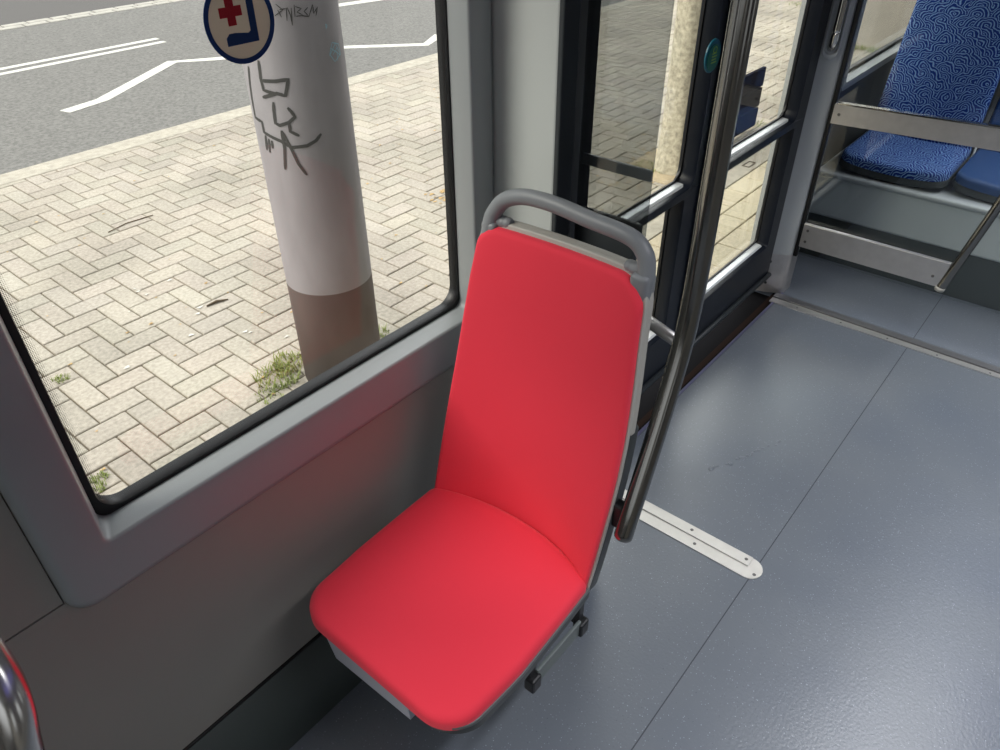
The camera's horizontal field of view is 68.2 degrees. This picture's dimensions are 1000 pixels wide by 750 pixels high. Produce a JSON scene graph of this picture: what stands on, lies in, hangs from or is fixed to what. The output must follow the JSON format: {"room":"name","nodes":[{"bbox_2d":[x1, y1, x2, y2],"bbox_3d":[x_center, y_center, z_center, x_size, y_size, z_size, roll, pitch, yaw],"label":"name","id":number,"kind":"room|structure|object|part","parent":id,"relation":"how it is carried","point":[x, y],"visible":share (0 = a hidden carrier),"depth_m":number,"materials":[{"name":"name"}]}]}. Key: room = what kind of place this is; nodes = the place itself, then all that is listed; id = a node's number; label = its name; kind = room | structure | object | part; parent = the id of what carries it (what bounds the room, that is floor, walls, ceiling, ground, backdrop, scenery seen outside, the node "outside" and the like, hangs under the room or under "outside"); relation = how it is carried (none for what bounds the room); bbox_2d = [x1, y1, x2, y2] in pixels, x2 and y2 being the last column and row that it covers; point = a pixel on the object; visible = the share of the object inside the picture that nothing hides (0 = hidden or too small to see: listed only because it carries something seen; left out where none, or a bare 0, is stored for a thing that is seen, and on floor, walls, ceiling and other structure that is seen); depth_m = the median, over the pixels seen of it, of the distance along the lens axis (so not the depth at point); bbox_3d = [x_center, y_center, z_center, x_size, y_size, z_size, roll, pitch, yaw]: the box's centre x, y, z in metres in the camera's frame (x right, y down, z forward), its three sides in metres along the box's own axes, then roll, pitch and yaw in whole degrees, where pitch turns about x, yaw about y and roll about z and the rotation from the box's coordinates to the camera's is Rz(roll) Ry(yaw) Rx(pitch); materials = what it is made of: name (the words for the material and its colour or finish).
{"room":"vehicle interior","nodes":[
{"label":"vehicle interior","id":0,"kind":"room"},
{"bbox_2d":[0,365,454,749],"bbox_3d":[-1.114,0.278,0.519,0.040,2.050,3.358,26,44,31],"label":"wall","id":1,"kind":"structure","parent":0,"point":[154,663],"depth_m":1.45,"materials":[{"name":"grey plastic"}]},
{"bbox_2d":[0,0,492,607],"bbox_3d":[-0.377,-0.402,1.124,0.087,1.348,1.048,26,44,31],"label":"window","id":2,"kind":"structure","parent":1,"relation":"in","point":[90,545],"depth_m":1.34,"materials":[{"name":"grey"}]},
{"bbox_2d":[203,0,274,63],"bbox_3d":[-0.381,-0.520,1.083,0.002,0.118,0.118,26,44,31],"label":"window sticker","id":3,"kind":"object","parent":2,"relation":"attached to","point":[240,31],"visible":1,"depth_m":1.09,"materials":[{"name":"beige plastic"}]},
{"bbox_2d":[183,632,321,749],"bbox_3d":[-1.093,1.093,1.106,0.010,0.010,3.355,26,44,31],"label":"trim","id":4,"kind":"structure","parent":1,"relation":"attached to","point":[319,634],"depth_m":1.62,"materials":[{"name":"black rubber"}]},
{"bbox_2d":[189,635,361,749],"bbox_3d":[-1.070,1.171,1.145,0.095,0.168,3.360,26,44,31],"label":"baseboard","id":5,"kind":"structure","parent":1,"relation":"attached to","point":[294,700],"depth_m":1.68,"materials":[{"name":"grey"}]},
{"bbox_2d":[309,188,655,733],"bbox_3d":[-0.090,0.196,1.418,0.542,0.957,0.601,26,44,31],"label":"passenger seat","id":6,"kind":"object","parent":1,"relation":"attached to","point":[454,604],"visible":1,"depth_m":1.44,"materials":[{"name":"red fabric"}]},
{"bbox_2d":[309,488,585,730],"bbox_3d":[-0.096,0.432,1.496,0.447,0.057,0.472,26,44,31],"label":"seat cushion","id":7,"kind":"object","parent":6,"relation":"on","point":[453,603],"depth_m":1.45,"materials":[{"name":"red fabric"}]},
{"bbox_3d":[0.064,0.584,1.493,0.036,0.158,0.030,26,44,31],"label":"hinge knob","id":8,"kind":"part","parent":6,"relation":"part of","materials":[{"name":"black plastic"}]},
{"bbox_2d":[435,227,642,586],"bbox_3d":[0.059,0.071,1.476,0.428,0.659,0.171,26,44,31],"label":"cushion","id":9,"kind":"object","parent":6,"relation":"on","point":[540,432],"depth_m":1.46,"materials":[{"name":"red fabric"}]},
{"bbox_3d":[0.125,0.588,1.574,0.008,0.044,0.155,26,44,31],"label":"plate","id":10,"kind":"part","parent":6,"relation":"part of","materials":[{"name":"grey metal"}]},
{"bbox_3d":[0.114,-0.244,1.315,0.373,0.130,0.056,26,44,31],"label":"grab handle","id":11,"kind":"part","parent":6,"relation":"part of","materials":[{"name":"grey plastic"}]},
{"bbox_3d":[0.174,0.505,1.599,0.036,0.158,0.030,26,44,31],"label":"hinge knob","id":12,"kind":"part","parent":6,"relation":"part of","materials":[{"name":"black plastic"}]},
{"bbox_2d":[569,0,600,238],"bbox_3d":[0.064,-0.437,1.630,0.246,2.240,0.110,26,44,31],"label":"trim","id":13,"kind":"structure","parent":1,"relation":"attached to","point":[590,9],"depth_m":1.47,"materials":[{"name":"black rubber"}]},
{"bbox_2d":[574,25,671,260],"bbox_3d":[0.232,-0.349,1.518,0.170,1.950,0.026,26,44,31],"label":"screen","id":14,"kind":"object","parent":1,"relation":"attached to","point":[581,233],"visible":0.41,"depth_m":1.52,"materials":[{"name":"clear glass"}]},
{"bbox_3d":[0.226,0.060,1.823,0.154,0.930,0.017,26,44,31],"label":"panel","id":15,"kind":"part","parent":14,"relation":"part of","materials":[{"name":"grey plastic"}]},
{"bbox_2d":[616,0,730,393],"bbox_3d":[0.357,-0.672,1.922,0.077,2.013,0.842,26,44,31],"label":"door","id":16,"kind":"structure","parent":1,"relation":"in","point":[679,198],"depth_m":2.29,"materials":[{"name":"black metal"}]},
{"bbox_2d":[704,38,720,72],"bbox_3d":[0.597,-0.894,2.067,0.009,0.090,0.090,26,44,31],"label":"button","id":17,"kind":"object","parent":16,"relation":"attached to","point":[712,54],"visible":1,"depth_m":2.06,"materials":[{"name":"teal plastic"}]},
{"bbox_2d":[289,96,999,749],"bbox_3d":[1.707,0.354,2.392,2.480,0.041,9.200,26,44,31],"label":"floor","id":18,"kind":"structure","parent":0,"point":[871,621],"depth_m":2.09,"materials":[{"name":"plastic"}]},
{"bbox_2d":[0,635,44,749],"bbox_3d":[-0.605,0.624,1.078,0.428,1.122,0.069,29,46,34],"label":"handrail","id":19,"kind":"object","parent":18,"relation":"on","point":[20,729],"visible":1,"depth_m":0.71,"materials":[{"name":"silver metal"}]},
{"bbox_2d":[491,0,559,230],"bbox_3d":[0.033,-0.415,1.567,0.218,2.200,0.027,26,44,31],"label":"pillar","id":20,"kind":"structure","parent":18,"relation":"on","point":[524,33],"depth_m":1.44,"materials":[{"name":"grey"}]},
{"bbox_2d":[551,0,580,236],"bbox_3d":[0.128,-0.378,1.517,0.012,2.200,0.052,26,44,31],"label":"trim","id":21,"kind":"structure","parent":20,"relation":"attached to","point":[570,10],"depth_m":1.40,"materials":[{"name":"grey plastic"}]},
{"bbox_2d":[622,490,762,578],"bbox_3d":[0.521,0.456,2.228,0.564,0.010,0.078,26,44,31],"label":"strip","id":22,"kind":"object","parent":18,"relation":"on","point":[735,560],"visible":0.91,"depth_m":2.18,"materials":[{"name":"metal"}]},
{"bbox_2d":[708,440,780,470],"bbox_3d":[0.830,0.272,2.479,0.319,0.005,0.025,-17,40,-21],"label":"scuff mark","id":23,"kind":"object","parent":18,"relation":"on","point":[711,468],"depth_m":2.47,"materials":[{"name":"plastic"}]},
{"bbox_2d":[750,0,863,292],"bbox_3d":[1.213,-1.293,2.739,0.180,2.200,0.126,26,44,31],"label":"post","id":24,"kind":"object","parent":18,"relation":"on","point":[782,264],"visible":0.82,"depth_m":2.99,"materials":[{"name":"silver metal"}]},
{"bbox_3d":[1.219,-0.485,3.337,0.180,0.190,0.125,26,44,31],"label":"kick plate","id":25,"kind":"part","parent":24,"relation":"part of","materials":[{"name":"metal"}]},
{"bbox_2d":[793,0,999,303],"bbox_3d":[1.842,-1.010,2.276,1.480,1.910,0.036,26,44,31],"label":"metal railing","id":26,"kind":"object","parent":24,"relation":"attached to","point":[905,263],"depth_m":2.83,"materials":[{"name":"metal"}]},
{"bbox_2d":[693,0,851,346],"bbox_3d":[0.941,-1.066,2.447,0.134,2.013,0.901,26,44,31],"label":"door","id":27,"kind":"structure","parent":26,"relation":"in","point":[739,278],"depth_m":2.85,"materials":[{"name":"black metal"}]},
{"bbox_3d":[1.216,-1.581,2.435,0.060,1.025,0.070,8,37,11],"label":"door grab handle","id":28,"kind":"part","parent":27,"relation":"part of","materials":[{"name":"silver metal"}]},
{"bbox_3d":[1.509,-0.493,3.003,0.570,0.107,0.020,26,44,31],"label":"rail","id":29,"kind":"part","parent":26,"relation":"part of","materials":[{"name":"metal"}]},
{"bbox_3d":[1.848,-0.754,2.454,1.462,0.119,0.022,26,44,31],"label":"rail","id":30,"kind":"part","parent":26,"relation":"part of","materials":[{"name":"metal"}]},
{"bbox_2d":[934,194,999,292],"bbox_3d":[1.756,-1.102,2.282,0.144,1.969,0.037,26,44,31],"label":"pole","id":31,"kind":"object","parent":26,"relation":"attached to","point":[994,211],"visible":1,"depth_m":2.74,"materials":[{"name":"grey metal"}]},
{"bbox_2d":[769,297,999,378],"bbox_3d":[1.921,0.010,2.818,1.850,0.006,0.040,26,44,31],"label":"threshold strip","id":32,"kind":"object","parent":18,"relation":"on","point":[773,299],"visible":1,"depth_m":3.04,"materials":[{"name":"silver metal"}]},
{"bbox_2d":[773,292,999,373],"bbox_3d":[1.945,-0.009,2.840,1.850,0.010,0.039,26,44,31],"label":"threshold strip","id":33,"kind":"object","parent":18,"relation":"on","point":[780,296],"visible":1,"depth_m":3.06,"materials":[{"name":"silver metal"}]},
{"bbox_2d":[799,130,999,310],"bbox_3d":[2.670,-0.516,3.167,2.435,0.425,0.852,26,44,31],"label":"podium","id":34,"kind":"object","parent":18,"relation":"on","point":[938,223],"visible":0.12,"depth_m":3.26,"materials":[{"name":"grey"}]},
{"bbox_3d":[2.672,-0.429,3.228,2.430,0.212,0.815,26,44,31],"label":"skirting","id":35,"kind":"part","parent":34,"relation":"part of","materials":[{"name":"grey metal"}]},
{"bbox_2d":[839,0,999,188],"bbox_3d":[1.915,-1.323,3.231,0.464,0.809,0.665,26,44,31],"label":"seat","id":36,"kind":"object","parent":34,"relation":"on","point":[946,63],"visible":0.94,"depth_m":3.30,"materials":[{"name":"blue fabric"}]},
{"bbox_2d":[842,130,971,181],"bbox_3d":[1.855,-1.011,3.369,0.450,0.058,0.471,26,44,31],"label":"seat cushion","id":37,"kind":"object","parent":36,"relation":"on","point":[889,156],"depth_m":3.29,"materials":[{"name":"blue fabric"}]},
{"bbox_2d":[877,0,999,148],"bbox_3d":[2.029,-1.436,3.318,0.449,0.710,0.253,26,44,31],"label":"cushion","id":38,"kind":"object","parent":36,"relation":"on","point":[946,63],"depth_m":3.30,"materials":[{"name":"blue fabric"}]},
{"bbox_2d":[952,97,999,202],"bbox_3d":[2.288,-1.163,3.012,0.444,0.809,0.665,26,44,31],"label":"seat","id":39,"kind":"object","parent":34,"relation":"on","point":[979,178],"visible":0.86,"depth_m":3.11,"materials":[{"name":"blue fabric"}]},
{"bbox_2d":[955,149,999,196],"bbox_3d":[2.228,-0.851,3.150,0.430,0.058,0.471,26,44,31],"label":"seat cushion","id":40,"kind":"object","parent":39,"relation":"on","point":[980,175],"depth_m":3.11,"materials":[{"name":"blue fabric"}]},
{"bbox_2d":[979,99,999,152],"bbox_3d":[2.402,-1.276,3.099,0.429,0.710,0.253,26,44,31],"label":"cushion","id":41,"kind":"object","parent":39,"relation":"on","point":[995,118],"depth_m":3.27,"materials":[{"name":"blue fabric"}]},
{"bbox_2d":[821,57,895,165],"bbox_3d":[2.455,-2.235,3.997,0.040,2.200,3.880,26,44,31],"label":"wall","id":42,"kind":"structure","parent":0,"point":[868,90],"depth_m":3.57,"materials":[{"name":"grey plastic"}]},
{"bbox_2d":[637,291,770,430],"bbox_3d":[0.615,0.042,2.886,0.236,0.088,1.900,26,44,31],"label":"door sill","id":43,"kind":"structure","parent":42,"relation":"attached to","point":[704,347],"depth_m":3.11,"materials":[{"name":"black"}]},
{"bbox_2d":[636,293,774,427],"bbox_3d":[0.667,0.067,2.810,0.023,0.027,1.850,26,44,31],"label":"trim","id":44,"kind":"structure","parent":42,"relation":"attached to","point":[745,322],"depth_m":3.02,"materials":[{"name":"black rubber"}]},
{"bbox_2d":[637,293,783,435],"bbox_3d":[0.691,0.055,2.773,0.010,0.005,1.845,26,44,31],"label":"trim","id":45,"kind":"structure","parent":42,"relation":"attached to","point":[771,303],"depth_m":2.95,"materials":[{"name":"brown metal"}]},
{"bbox_2d":[841,0,903,90],"bbox_3d":[2.324,-2.357,3.718,0.075,1.210,2.720,26,44,31],"label":"window","id":46,"kind":"structure","parent":42,"relation":"in","point":[855,72],"depth_m":3.46,"materials":[{"name":"grey"}]},
{"bbox_3d":[1.685,-1.457,1.058,2.600,0.060,9.200,26,44,31],"label":"ceiling","id":47,"kind":"structure","parent":0,"visible":0},
{"bbox_2d":[611,0,758,542],"bbox_3d":[0.283,-0.374,1.016,0.062,1.613,0.220,26,44,31],"label":"pole","id":48,"kind":"object","parent":47,"relation":"attached to","point":[626,513],"visible":0.98,"depth_m":1.22,"materials":[{"name":"grey metal"}]},
{"bbox_2d":[650,316,674,344],"bbox_3d":[0.244,-0.149,1.500,0.036,0.038,0.381,-19,40,-23],"label":"tube","id":49,"kind":"object","parent":48,"relation":"attached to","point":[664,332],"visible":0.1,"depth_m":1.39,"materials":[{"name":"metal"}]},
{"label":"outside","id":50,"kind":"structure","parent":0,"visible":0},
{"bbox_2d":[0,0,154,26],"bbox_3d":[-3.630,-14.541,22.945,19.750,0.281,43.000,26,44,31],"label":"lane","id":51,"kind":"structure","parent":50,"point":[11,11],"depth_m":9.49,"materials":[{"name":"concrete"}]},
{"bbox_2d":[0,0,184,30],"bbox_3d":[-3.405,-5.687,10.761,0.280,0.013,14.131,26,44,31],"label":"road marking","id":52,"kind":"object","parent":51,"relation":"on","point":[156,2],"visible":1,"depth_m":9.08,"materials":[{"name":"white paint"}]},
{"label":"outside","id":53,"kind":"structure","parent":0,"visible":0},
{"bbox_2d":[0,180,759,485],"bbox_3d":[1.861,-2.752,6.975,4.220,0.290,18.500,26,44,31],"label":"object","id":54,"kind":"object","parent":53,"point":[120,478],"depth_m":3.15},
{"bbox_2d":[642,144,770,240],"bbox_3d":[2.324,-1.795,5.585,0.110,0.204,16.500,26,44,31],"label":"kerb","id":55,"kind":"object","parent":54,"relation":"on","point":[654,228],"depth_m":4.72,"materials":[{"name":"concrete"}]},
{"bbox_2d":[742,161,755,167],"bbox_3d":[1.643,-1.391,4.871,0.052,0.008,0.105,26,44,31],"label":"frame","id":56,"kind":"object","parent":55,"relation":"on","point":[748,161],"visible":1,"depth_m":4.87,"materials":[{"name":"grey metal"}]},
{"bbox_2d":[856,0,916,47],"bbox_3d":[4.066,-4.258,6.642,1.420,2.520,0.300,26,44,31],"label":"wall","id":57,"kind":"structure","parent":54,"relation":"on","point":[883,21],"depth_m":7.27,"materials":[{"name":"concrete"}]},
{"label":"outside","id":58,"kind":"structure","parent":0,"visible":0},
{"bbox_2d":[0,0,875,494],"bbox_3d":[1.267,-2.775,6.762,3.463,0.013,15.493,26,44,31],"label":"pavement","id":59,"kind":"structure","parent":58,"point":[209,190],"depth_m":4.01,"materials":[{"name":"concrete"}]},
{"bbox_2d":[50,373,70,383],"bbox_3d":[-1.788,0.012,3.016,0.065,0.020,0.080,26,44,31],"label":"grass tuft","id":60,"kind":"object","parent":59,"relation":"on","point":[65,376],"visible":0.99,"depth_m":3.02,"materials":[{"name":"green plant"}]},
{"bbox_2d":[88,468,108,492],"bbox_3d":[-1.371,0.366,2.533,0.117,0.020,0.084,26,44,31],"label":"grass tuft","id":61,"kind":"object","parent":59,"relation":"on","point":[102,472],"visible":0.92,"depth_m":2.54,"materials":[{"name":"green plant"}]},
{"bbox_2d":[108,215,152,232],"bbox_3d":[-2.109,-0.867,4.206,0.026,0.008,0.282,23,42,28],"label":"twig","id":62,"kind":"object","parent":59,"relation":"on","point":[150,215],"visible":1,"depth_m":4.21,"materials":[{"name":"brown"}]},
{"bbox_2d":[52,270,287,368],"bbox_3d":[-1.536,-0.239,3.354,1.081,0.003,0.590,26,44,31],"label":"fallen leaves","id":63,"kind":"object","parent":59,"relation":"on","point":[127,366],"visible":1,"depth_m":3.41,"materials":[{"name":"brown plant"}]},
{"bbox_2d":[206,299,227,306],"bbox_3d":[-1.339,-0.347,3.490,0.104,0.015,0.018,-24,43,-29],"label":"twig","id":64,"kind":"object","parent":59,"relation":"on","point":[220,300],"visible":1,"depth_m":3.48,"materials":[{"name":"brown wood"}]},
{"bbox_2d":[242,0,379,380],"bbox_3d":[-0.660,-1.675,1.850,0.321,4.105,0.321,26,44,31],"label":"column","id":65,"kind":"structure","parent":59,"relation":"on","point":[299,94],"depth_m":2.45,"materials":[{"name":"grey"}]},
{"bbox_2d":[250,323,388,404],"bbox_3d":[-0.755,-0.069,3.097,0.469,0.040,0.643,8,37,11],"label":"grass tuft","id":66,"kind":"object","parent":59,"relation":"on","point":[280,368],"visible":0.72,"depth_m":3.03,"materials":[{"name":"green plant"}]},
{"bbox_2d":[7,88,653,470],"bbox_3d":[-0.631,-1.345,4.837,2.935,0.003,5.572,26,44,31],"label":"fallen leaves","id":67,"kind":"object","parent":59,"relation":"on","point":[104,468],"visible":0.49,"depth_m":3.64,"materials":[{"name":"brown plant"}]},
{"bbox_2d":[424,189,444,203],"bbox_3d":[-0.262,-1.132,4.545,0.266,0.003,0.421,26,44,31],"label":"fallen leaves","id":68,"kind":"object","parent":59,"relation":"on","point":[442,190],"visible":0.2,"depth_m":4.49,"materials":[{"name":"beige plant"}]},
{"bbox_2d":[592,147,668,195],"bbox_3d":[1.069,-1.367,4.848,0.609,0.003,1.015,26,44,31],"label":"fallen leaves","id":69,"kind":"object","parent":59,"relation":"on","point":[643,147],"visible":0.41,"depth_m":4.64,"materials":[{"name":"brown plant"}]},
{"bbox_2d":[629,148,674,184],"bbox_3d":[1.132,-1.375,4.864,0.480,0.008,0.600,26,44,31],"label":"soil patch","id":70,"kind":"object","parent":59,"relation":"on","point":[661,178],"visible":0.07,"depth_m":4.85,"materials":[{"name":"beige soil"}]},
{"bbox_2d":[653,0,701,175],"bbox_3d":[1.127,-2.525,3.957,0.277,2.950,0.280,26,44,31],"label":"pole","id":71,"kind":"object","parent":70,"relation":"on","point":[667,157],"visible":0.57,"depth_m":4.45,"materials":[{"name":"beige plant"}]},
{"bbox_2d":[634,120,768,172],"bbox_3d":[1.446,-1.631,5.189,1.498,0.030,0.266,-30,46,-34],"label":"grass strip","id":72,"kind":"object","parent":70,"relation":"on","point":[758,120],"visible":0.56,"depth_m":4.88,"materials":[{"name":"green plant"}]},
{"bbox_2d":[734,66,766,136],"bbox_3d":[1.670,-1.868,5.160,0.048,0.435,0.609,26,44,31],"label":"board","id":73,"kind":"object","parent":59,"relation":"on","point":[752,89],"visible":0.45,"depth_m":5.21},
{"bbox_2d":[789,1,879,52],"bbox_3d":[3.617,-3.839,8.129,0.820,0.050,2.932,-3,37,-4],"label":"grass strip","id":74,"kind":"object","parent":59,"relation":"on","point":[862,46],"visible":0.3,"depth_m":7.35,"materials":[{"name":"green plant"}]},
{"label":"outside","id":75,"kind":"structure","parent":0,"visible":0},
{"bbox_2d":[636,161,766,278],"bbox_3d":[3.715,-2.543,6.423,0.593,0.013,12.993,26,44,31],"label":"paving","id":76,"kind":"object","parent":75,"point":[736,209],"visible":0.04,"depth_m":4.19,"materials":[{"name":"beige stone"}]},
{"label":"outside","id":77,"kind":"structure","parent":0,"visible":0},
{"bbox_2d":[0,0,625,174],"bbox_3d":[5.788,-9.923,16.617,4.750,0.280,43.000,26,44,31],"label":"road","id":78,"kind":"structure","parent":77,"point":[34,130],"depth_m":6.99,"materials":[{"name":"grey asphalt"}]},
{"bbox_2d":[0,38,157,69],"bbox_3d":[-5.727,-2.224,6.114,0.085,0.003,6.250,26,44,31],"label":"road marking","id":79,"kind":"object","parent":78,"relation":"on","point":[152,39],"visible":1,"depth_m":7.48,"materials":[{"name":"paint"}]},
{"bbox_2d":[0,41,165,75],"bbox_3d":[-5.587,-2.144,6.004,0.085,0.003,6.220,26,44,31],"label":"road marking","id":80,"kind":"object","parent":78,"relation":"on","point":[159,42],"visible":1,"depth_m":7.34,"materials":[{"name":"paint"}]},
{"bbox_2d":[60,34,436,112],"bbox_3d":[-2.317,-3.103,7.263,3.960,0.003,1.134,-26,44,-30],"label":"road marking","id":81,"kind":"object","parent":78,"relation":"on","point":[152,72],"visible":0.84,"depth_m":6.90,"materials":[{"name":"paint"}]},
{"bbox_2d":[0,0,645,185],"bbox_3d":[0.177,-3.582,8.103,0.200,0.302,18.500,26,44,31],"label":"kerb","id":82,"kind":"object","parent":78,"relation":"on","point":[53,165],"depth_m":5.44,"materials":[{"name":"concrete"}]},
{"bbox_2d":[339,0,380,6],"bbox_3d":[-1.359,-5.117,9.971,1.981,0.003,0.170,-27,44,-31],"label":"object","id":83,"kind":"structure","parent":78,"relation":"on","point":[360,1],"depth_m":9.62,"materials":[{"name":"paint"}]}
]}

